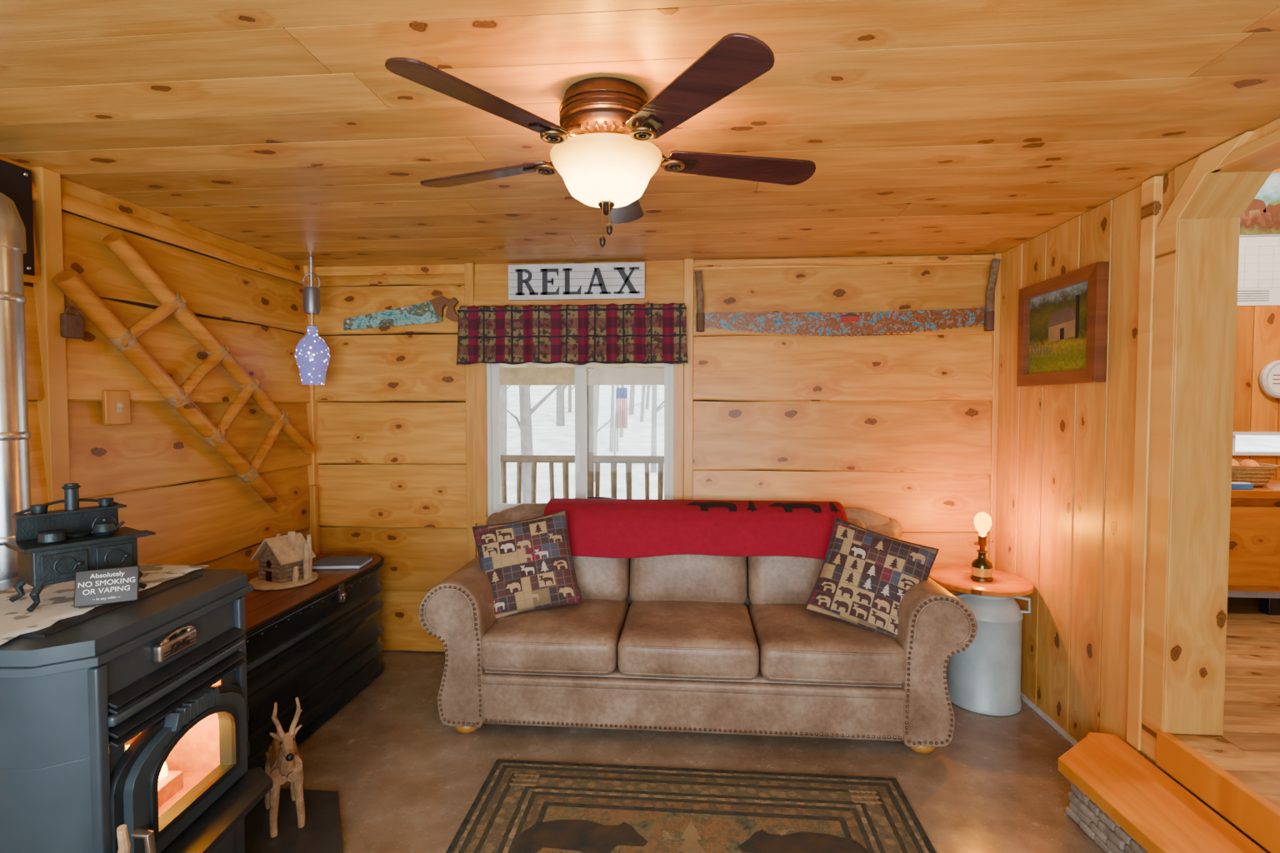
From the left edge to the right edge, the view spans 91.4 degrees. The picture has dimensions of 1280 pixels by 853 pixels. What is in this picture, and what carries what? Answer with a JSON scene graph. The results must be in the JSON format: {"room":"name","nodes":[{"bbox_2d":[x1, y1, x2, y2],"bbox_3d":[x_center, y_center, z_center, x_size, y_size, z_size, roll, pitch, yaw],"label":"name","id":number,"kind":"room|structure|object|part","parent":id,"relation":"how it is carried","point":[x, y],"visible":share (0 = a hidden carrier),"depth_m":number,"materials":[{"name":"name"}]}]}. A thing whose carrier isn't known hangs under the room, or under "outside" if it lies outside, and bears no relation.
{"room":"cabin living room","nodes":[
{"label":"cabin living room","id":0,"kind":"room"},
{"bbox_2d":[0,155,311,575],"bbox_3d":[-2.166,0.277,1.290,0.156,2.247,4.800,0,2,5],"label":"wall","id":1,"kind":"structure","parent":0,"point":[175,486],"depth_m":2.69,"materials":[{"name":"brown wood"}]},
{"bbox_2d":[0,159,34,275],"bbox_3d":[-2.034,-0.666,1.832,0.017,0.345,0.485,0,2,5],"label":"wall plate","id":2,"kind":"object","parent":1,"relation":"attached to","point":[15,181],"visible":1,"depth_m":2.04,"materials":[{"name":"metal"}]},
{"bbox_2d":[60,305,83,339],"bbox_3d":[-1.988,-0.366,2.187,0.024,0.114,0.068,0,2,5],"label":"padlock","id":3,"kind":"object","parent":1,"relation":"attached to","point":[71,325],"visible":1,"depth_m":2.18,"materials":[{"name":"metal"}]},
{"bbox_2d":[101,390,130,424],"bbox_3d":[-1.992,-0.072,2.385,0.034,0.132,0.104,0,2,5],"label":"light switch","id":4,"kind":"object","parent":1,"relation":"attached to","point":[115,403],"visible":1,"depth_m":2.37,"materials":[{"name":"brown wood"}]},
{"bbox_2d":[52,231,314,512],"bbox_3d":[-1.913,-0.142,2.819,0.076,1.204,1.395,0,2,5],"label":"ladder","id":5,"kind":"object","parent":1,"relation":"attached to","point":[70,282],"visible":1,"depth_m":2.62,"materials":[{"name":"wood"}]},
{"bbox_2d":[309,485,319,554],"bbox_3d":[-1.870,0.826,3.596,0.035,0.980,0.035,0,2,5],"label":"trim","id":6,"kind":"structure","parent":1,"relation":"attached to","point":[313,492],"depth_m":3.57,"materials":[{"name":"brown wood"}]},
{"bbox_2d":[500,385,664,504],"bbox_3d":[-0.753,0.384,5.094,5.724,1.480,0.119,0,2,5],"label":"porch railing","id":7,"kind":"object","parent":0,"point":[592,459],"depth_m":5.04,"materials":[{"name":"wood"}]},
{"bbox_2d":[0,0,1279,267],"bbox_3d":[-0.178,-0.889,1.113,4.200,0.100,5.050,0,2,5],"label":"ceiling","id":8,"kind":"structure","parent":0,"point":[282,128],"depth_m":1.69,"materials":[{"name":"brown wood"}]},
{"bbox_2d":[295,256,329,384],"bbox_3d":[-1.766,-0.568,3.367,0.168,0.687,0.168,0,2,5],"label":"pendant lamp","id":9,"kind":"object","parent":8,"relation":"hanging from","point":[312,353],"visible":1,"depth_m":3.33,"materials":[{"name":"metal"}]},
{"bbox_2d":[385,32,815,247],"bbox_3d":[-0.084,-0.661,1.680,1.133,0.395,1.085,0,2,5],"label":"ceiling fan","id":10,"kind":"object","parent":8,"relation":"attached to","point":[602,153],"depth_m":1.52,"materials":[{"name":"brown wood"}]},
{"bbox_2d":[314,255,1001,652],"bbox_3d":[-0.007,0.196,3.563,4.150,2.242,0.157,0,2,5],"label":"wall","id":11,"kind":"structure","parent":0,"point":[897,427],"depth_m":3.44,"materials":[{"name":"brown wood"}]},
{"bbox_2d":[343,295,458,330],"bbox_3d":[-1.350,-0.643,3.550,0.699,0.188,0.022,0,2,5],"label":"saw","id":12,"kind":"object","parent":11,"relation":"attached to","point":[432,312],"visible":0.94,"depth_m":3.55,"materials":[{"name":"teal metal"}]},
{"bbox_2d":[30,166,1001,569],"bbox_3d":[-0.073,0.225,2.752,3.850,2.240,1.545,0,2,5],"label":"trim","id":13,"kind":"structure","parent":11,"relation":"attached to","point":[47,210],"depth_m":2.17,"materials":[{"name":"brown wood"}]},
{"bbox_2d":[508,262,644,300],"bbox_3d":[-0.355,-0.803,3.456,0.764,0.196,0.033,0,2,5],"label":"sign","id":14,"kind":"object","parent":11,"relation":"attached to","point":[615,280],"visible":1,"depth_m":3.45,"materials":[{"name":"white paint"}]},
{"bbox_2d":[472,363,683,524],"bbox_3d":[-0.346,-0.056,3.575,1.210,1.215,0.170,0,2,5],"label":"window","id":15,"kind":"structure","parent":11,"relation":"in","point":[486,376],"depth_m":3.56,"materials":[{"name":"white plastic"}]},
{"bbox_2d":[456,302,688,364],"bbox_3d":[-0.378,-0.503,3.423,1.281,0.333,0.087,0,2,5],"label":"window valance","id":16,"kind":"object","parent":15,"relation":"attached to","point":[648,333],"visible":1,"depth_m":3.41,"materials":[{"name":"red fabric"}]},
{"bbox_2d":[695,258,1000,336],"bbox_3d":[1.090,-0.681,3.336,1.588,0.396,0.044,0,2,5],"label":"saw","id":17,"kind":"object","parent":11,"relation":"attached to","point":[872,323],"visible":1,"depth_m":3.35,"materials":[{"name":"multicoloured metal"}]},
{"bbox_2d":[280,650,1105,852],"bbox_3d":[-0.302,1.449,1.204,4.050,0.100,5.050,0,2,5],"label":"floor","id":18,"kind":"structure","parent":0,"point":[405,780],"depth_m":2.51,"materials":[{"name":"concrete"}]},
{"bbox_2d":[116,824,129,852],"bbox_3d":[-1.030,1.046,1.078,0.538,0.716,0.165,1,2,17],"label":"reindeer","id":19,"kind":"object","parent":18,"relation":"on","point":[123,842],"visible":1,"depth_m":1.08},
{"bbox_2d":[244,788,343,852],"bbox_3d":[-1.499,1.365,1.786,1.070,0.028,1.060,0,2,5],"label":"hearth pad","id":20,"kind":"object","parent":18,"relation":"on","point":[321,832],"visible":0.47,"depth_m":2.09,"materials":[{"name":"stone"}]},
{"bbox_2d":[0,569,273,852],"bbox_3d":[-1.401,0.893,1.566,0.760,0.928,0.636,0,2,0],"label":"stove","id":21,"kind":"object","parent":20,"relation":"on","point":[135,715],"visible":1,"depth_m":1.40,"materials":[{"name":"grey paint"}]},
{"bbox_2d":[0,192,31,581],"bbox_3d":[-1.910,0.157,1.827,0.250,1.770,0.132,0,2,5],"label":"pipe","id":22,"kind":"object","parent":21,"relation":"attached to","point":[15,435],"visible":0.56,"depth_m":1.80,"materials":[{"name":"metal"}]},
{"bbox_2d":[0,580,101,644],"bbox_3d":[-1.460,0.430,1.473,0.368,0.005,0.451,0,2,0],"label":"table runner","id":23,"kind":"object","parent":21,"relation":"on","point":[53,607],"depth_m":1.46,"materials":[{"name":"fabric"}]},
{"bbox_2d":[5,483,155,612],"bbox_3d":[-1.390,0.284,1.572,0.151,0.278,0.268,1,2,33],"label":"stove","id":24,"kind":"object","parent":23,"relation":"on","point":[51,547],"visible":0.91,"depth_m":1.53,"materials":[{"name":"metal"}]},
{"bbox_2d":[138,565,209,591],"bbox_3d":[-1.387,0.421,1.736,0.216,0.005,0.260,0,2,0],"label":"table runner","id":25,"kind":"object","parent":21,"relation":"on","point":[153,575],"depth_m":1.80,"materials":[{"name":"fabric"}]},
{"bbox_2d":[73,565,139,608],"bbox_3d":[-1.277,0.388,1.500,0.120,0.093,0.034,-1,2,-28],"label":"plaque","id":26,"kind":"object","parent":25,"relation":"on","point":[115,585],"visible":1,"depth_m":1.49,"materials":[{"name":"metal"}]},
{"bbox_2d":[264,697,304,838],"bbox_3d":[-1.197,1.113,2.104,0.104,0.453,0.341,-1,2,-35],"label":"reindeer","id":27,"kind":"object","parent":20,"relation":"on","point":[283,762],"visible":0.97,"depth_m":2.04},
{"bbox_2d":[242,552,384,771],"bbox_3d":[-1.669,1.036,2.822,0.560,0.604,1.486,0,2,5],"label":"chest","id":28,"kind":"object","parent":18,"relation":"on","point":[318,642],"visible":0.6,"depth_m":2.75,"materials":[{"name":"black paint"}]},
{"bbox_2d":[248,530,318,590],"bbox_3d":[-1.670,0.610,2.928,0.286,0.240,0.286,0,2,5],"label":"log cabin","id":29,"kind":"object","parent":28,"relation":"on","point":[286,561],"visible":1,"depth_m":2.87,"materials":[{"name":"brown wood"}]},
{"bbox_2d":[311,556,373,569],"bbox_3d":[-1.546,0.708,3.242,0.253,0.022,0.180,0,2,-3],"label":"book","id":30,"kind":"object","parent":28,"relation":"on","point":[342,562],"visible":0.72,"depth_m":3.21,"materials":[{"name":"paper"}]},
{"bbox_2d":[445,760,936,852],"bbox_3d":[0.108,1.389,1.314,1.564,0.014,2.300,0,2,5],"label":"area rug","id":31,"kind":"object","parent":18,"relation":"on","point":[521,807],"visible":1,"depth_m":2.19,"materials":[{"name":"fabric"}]},
{"bbox_2d":[418,503,977,754],"bbox_3d":[0.232,0.881,3.001,2.316,0.912,0.848,0,2,5],"label":"leather sofa","id":32,"kind":"object","parent":18,"relation":"on","point":[677,643],"visible":0.78,"depth_m":2.64,"materials":[{"name":"brown leather"}]},
{"bbox_3d":[-0.779,0.970,3.084,0.289,0.633,0.829,0,2,5],"label":"arm","id":33,"kind":"part","parent":32,"relation":"part of","materials":[{"name":"leather"}]},
{"bbox_2d":[471,510,583,620],"bbox_3d":[-0.537,0.658,2.976,0.512,0.486,0.227,0,2,-13],"label":"throw pillow","id":34,"kind":"object","parent":32,"relation":"on","point":[527,564],"visible":0.95,"depth_m":2.92,"materials":[{"name":"multicoloured fabric"}]},
{"bbox_3d":[0.199,1.263,2.608,1.732,0.013,0.012,0,2,5],"label":"nailhead trim","id":35,"kind":"part","parent":32,"relation":"part of","materials":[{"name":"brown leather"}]},
{"bbox_3d":[0.232,0.907,3.007,2.000,0.760,0.834,0,2,5],"label":"frame","id":36,"kind":"part","parent":32,"relation":"part of","materials":[{"name":"leather"}]},
{"bbox_2d":[544,498,847,559],"bbox_3d":[0.272,0.519,3.238,1.540,0.259,0.367,0,2,5],"label":"throw blanket","id":37,"kind":"object","parent":32,"relation":"on","point":[607,528],"visible":0.92,"depth_m":3.12,"materials":[{"name":"red fabric"}]},
{"bbox_2d":[804,516,939,639],"bbox_3d":[1.026,0.682,2.780,0.527,0.504,0.258,1,2,31],"label":"throw pillow","id":38,"kind":"object","parent":32,"relation":"on","point":[865,575],"visible":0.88,"depth_m":2.73,"materials":[{"name":"multicoloured fabric"}]},
{"bbox_3d":[1.242,0.976,2.920,0.289,0.633,0.829,0,2,5],"label":"arm","id":39,"kind":"part","parent":32,"relation":"part of","materials":[{"name":"leather"}]},
{"bbox_2d":[929,566,1034,715],"bbox_3d":[1.649,1.036,3.044,0.444,0.600,0.444,0,2,5],"label":"side table","id":40,"kind":"object","parent":18,"relation":"on","point":[984,678],"visible":0.84,"depth_m":2.91,"materials":[{"name":"paint"}]},
{"bbox_2d":[970,512,993,581],"bbox_3d":[1.647,0.573,3.008,0.096,0.325,0.096,0,2,5],"label":"lamp","id":41,"kind":"object","parent":40,"relation":"on","point":[981,567],"visible":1,"depth_m":2.98,"materials":[{"name":"orange glass"}]},
{"bbox_2d":[1058,732,1266,852],"bbox_3d":[1.584,1.283,1.597,0.333,0.205,1.547,0,2,5],"label":"step","id":42,"kind":"structure","parent":18,"relation":"on","point":[1119,799],"depth_m":1.97,"materials":[{"name":"wood"}]},
{"bbox_2d":[995,118,1279,774],"bbox_3d":[1.793,0.285,1.028,0.150,2.240,4.920,0,2,5],"label":"wall","id":43,"kind":"structure","parent":0,"point":[1065,475],"depth_m":2.64,"materials":[{"name":"brown wood"}]},
{"bbox_2d":[1020,692,1078,745],"bbox_3d":[1.860,1.331,2.891,0.012,0.020,0.970,0,2,5],"label":"baseboard","id":44,"kind":"structure","parent":43,"relation":"attached to","point":[1046,717],"depth_m":2.82,"materials":[{"name":"white paint"}]},
{"bbox_2d":[1016,261,1109,386],"bbox_3d":[1.836,-0.420,2.747,0.043,0.470,0.590,0,2,5],"label":"framed painting","id":45,"kind":"object","parent":43,"relation":"attached to","point":[1062,327],"visible":1,"depth_m":2.69,"materials":[{"name":"brown wood"}]},
{"bbox_2d":[1126,129,1279,762],"bbox_3d":[1.820,0.174,1.404,0.198,2.035,1.720,0,2,5],"label":"trim","id":46,"kind":"structure","parent":43,"relation":"attached to","point":[1188,267],"depth_m":2.10,"materials":[{"name":"brown wood"}]},
{"bbox_2d":[1155,730,1279,852],"bbox_3d":[1.727,1.128,1.377,0.035,0.120,1.545,0,2,5],"label":"stair riser","id":47,"kind":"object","parent":43,"relation":"attached to","point":[1257,817],"depth_m":1.88,"materials":[{"name":"brown wood"}]},
{"bbox_2d":[1165,597,1279,852],"bbox_3d":[3.149,1.276,1.570,2.770,0.420,4.550,0,2,5],"label":"floor","id":48,"kind":"structure","parent":0,"point":[1248,749],"depth_m":2.29,"materials":[{"name":"brown wood"}]},
{"bbox_2d":[1227,480,1279,615],"bbox_3d":[3.390,0.661,3.464,1.900,0.680,0.485,0,2,5],"label":"wooden sideboard","id":49,"kind":"object","parent":48,"relation":"on","point":[1254,542],"visible":0.16,"depth_m":3.26,"materials":[{"name":"brown wood"}]},
{"bbox_2d":[1230,482,1253,489],"bbox_3d":[3.083,0.309,3.258,0.180,0.035,0.041,0,2,5],"label":"notebook","id":50,"kind":"object","parent":49,"relation":"on","point":[1235,486],"visible":0.51,"depth_m":3.23,"materials":[{"name":"paper"}]},
{"bbox_2d":[1231,459,1279,487],"bbox_3d":[3.270,0.250,3.457,0.380,0.139,0.378,0,2,5],"label":"wicker basket","id":51,"kind":"object","parent":49,"relation":"on","point":[1248,471],"visible":0.42,"depth_m":3.31,"materials":[{"name":"brown wicker"}]},
{"bbox_2d":[1232,168,1279,479],"bbox_3d":[3.312,-0.313,3.710,2.800,2.650,0.050,0,2,5],"label":"wall","id":52,"kind":"structure","parent":0,"point":[1257,338],"depth_m":3.66,"materials":[{"name":"brown wood"}]},
{"bbox_2d":[1232,431,1279,455],"bbox_3d":[3.561,0.099,3.699,1.060,0.137,0.080,0,2,5],"label":"window","id":53,"kind":"structure","parent":52,"relation":"in","point":[1235,433],"depth_m":3.66,"materials":[{"name":"white plastic"}]},
{"bbox_2d":[1237,172,1279,305],"bbox_3d":[3.559,-1.086,3.631,0.620,0.760,0.013,0,2,5],"label":"wall calendar","id":54,"kind":"object","parent":52,"relation":"attached to","point":[1259,257],"visible":0.39,"depth_m":3.63,"materials":[{"name":"paper"}]},
{"bbox_2d":[1259,360,1279,398],"bbox_3d":[3.727,-0.276,3.631,0.224,0.224,0.040,0,2,5],"label":"wall clock","id":55,"kind":"object","parent":52,"relation":"attached to","point":[1269,377],"visible":1,"depth_m":3.62,"materials":[{"name":"plastic"}]},
{"label":"outside","id":56,"kind":"structure","parent":0,"visible":0},
{"bbox_2d":[506,385,1279,503],"bbox_3d":[1.962,-0.963,24.101,50.000,3.840,40.000,0,2,5],"label":"ground","id":57,"kind":"structure","parent":56,"point":[548,438],"depth_m":15.68,"materials":[{"name":"white snow"}]},
{"bbox_2d":[500,385,664,503],"bbox_3d":[-1.517,-3.423,17.002,18.844,9.000,16.563,0,2,1],"label":"bare trees","id":58,"kind":"object","parent":57,"relation":"on","point":[525,423],"visible":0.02,"depth_m":11.12,"materials":[{"name":"grey plant"}]},
{"bbox_2d":[613,385,627,455],"bbox_3d":[-0.189,0.513,5.856,0.142,2.050,0.040,0,2,5],"label":"flag","id":59,"kind":"object","parent":57,"relation":"on","point":[620,393],"visible":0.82,"depth_m":5.83,"materials":[{"name":"fabric"}]},
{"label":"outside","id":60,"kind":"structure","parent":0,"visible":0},
{"bbox_2d":[500,362,664,385],"bbox_3d":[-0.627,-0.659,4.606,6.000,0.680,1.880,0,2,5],"label":"window blind","id":61,"kind":"object","parent":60,"point":[529,373],"visible":0.04,"depth_m":5.00,"materials":[{"name":"beige fabric"}]},
{"bbox_2d":[586,496,616,499],"bbox_3d":[-0.345,0.844,4.675,0.370,0.590,0.370,0,2,5],"label":"metal bucket","id":62,"kind":"object","parent":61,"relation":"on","point":[593,497],"visible":0.04,"depth_m":4.81,"materials":[{"name":"grey metal"}]}
]}

